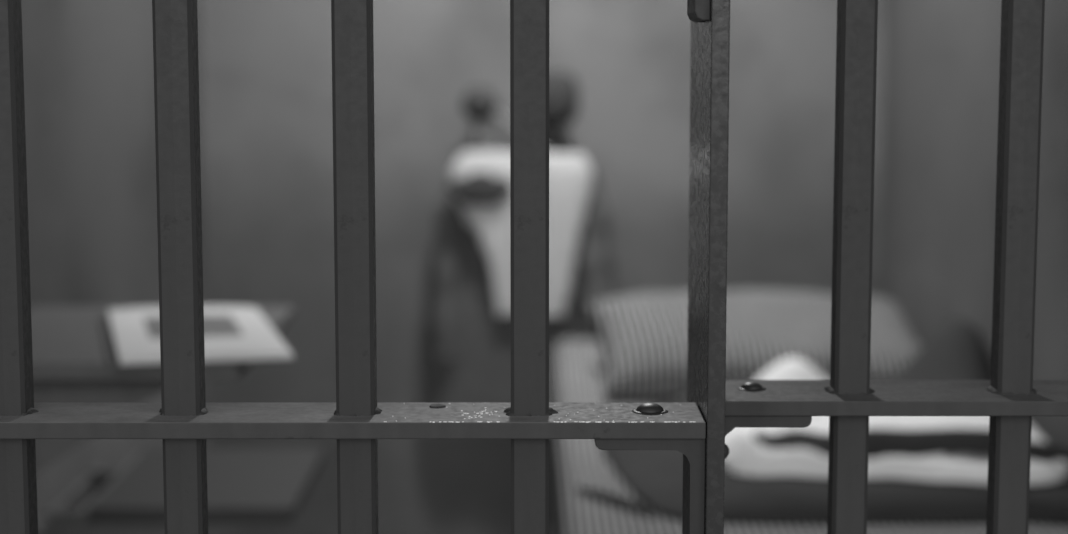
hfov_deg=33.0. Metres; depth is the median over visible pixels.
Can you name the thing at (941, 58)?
wall
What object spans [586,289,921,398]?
pillow
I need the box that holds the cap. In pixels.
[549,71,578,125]
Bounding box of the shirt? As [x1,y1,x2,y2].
[449,111,591,316]
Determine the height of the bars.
2.345 m
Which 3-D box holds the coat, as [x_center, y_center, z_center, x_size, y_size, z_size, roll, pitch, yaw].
[-0.016,-0.012,4.101,0.450,0.742,0.108,1,7,5]
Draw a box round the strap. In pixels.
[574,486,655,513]
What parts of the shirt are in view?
sash, hanging cord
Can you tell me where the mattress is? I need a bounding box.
[550,339,1067,533]
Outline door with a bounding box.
[0,0,729,533]
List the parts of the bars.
post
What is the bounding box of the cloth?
[752,428,1067,460]
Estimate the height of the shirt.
0.491 m
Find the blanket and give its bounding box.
[603,319,1067,524]
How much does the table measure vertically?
0.222 m
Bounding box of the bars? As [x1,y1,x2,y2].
[687,0,1067,533]
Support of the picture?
on the book
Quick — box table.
[31,306,293,472]
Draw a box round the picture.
[143,315,243,338]
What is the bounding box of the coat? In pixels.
[430,115,618,401]
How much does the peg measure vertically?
0.080 m
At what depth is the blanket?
2.44 m
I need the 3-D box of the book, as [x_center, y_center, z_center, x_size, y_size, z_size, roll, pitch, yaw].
[-0.463,0.088,2.422,0.225,0.015,0.462,-2,7,-15]
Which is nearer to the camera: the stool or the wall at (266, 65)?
the stool
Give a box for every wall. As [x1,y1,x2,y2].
[21,0,207,519]
[199,0,884,533]
[878,0,1067,463]
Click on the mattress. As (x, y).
(577, 366)
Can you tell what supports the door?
attached to the bars
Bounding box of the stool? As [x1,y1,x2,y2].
[38,448,324,533]
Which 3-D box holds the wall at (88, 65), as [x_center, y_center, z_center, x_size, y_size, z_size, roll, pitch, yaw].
[-0.865,-0.328,2.655,0.200,2.350,2.950,0,6,0]
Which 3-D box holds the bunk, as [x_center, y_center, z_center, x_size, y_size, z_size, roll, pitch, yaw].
[0.412,0.589,3.089,0.740,0.430,1.965,0,6,0]
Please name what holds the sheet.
on the blanket
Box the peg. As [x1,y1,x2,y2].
[462,86,496,121]
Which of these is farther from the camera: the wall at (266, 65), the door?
the wall at (266, 65)
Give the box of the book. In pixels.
[100,306,294,368]
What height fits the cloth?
0.054 m
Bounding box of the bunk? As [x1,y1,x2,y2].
[556,492,558,533]
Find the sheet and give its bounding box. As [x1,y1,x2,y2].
[725,358,1067,484]

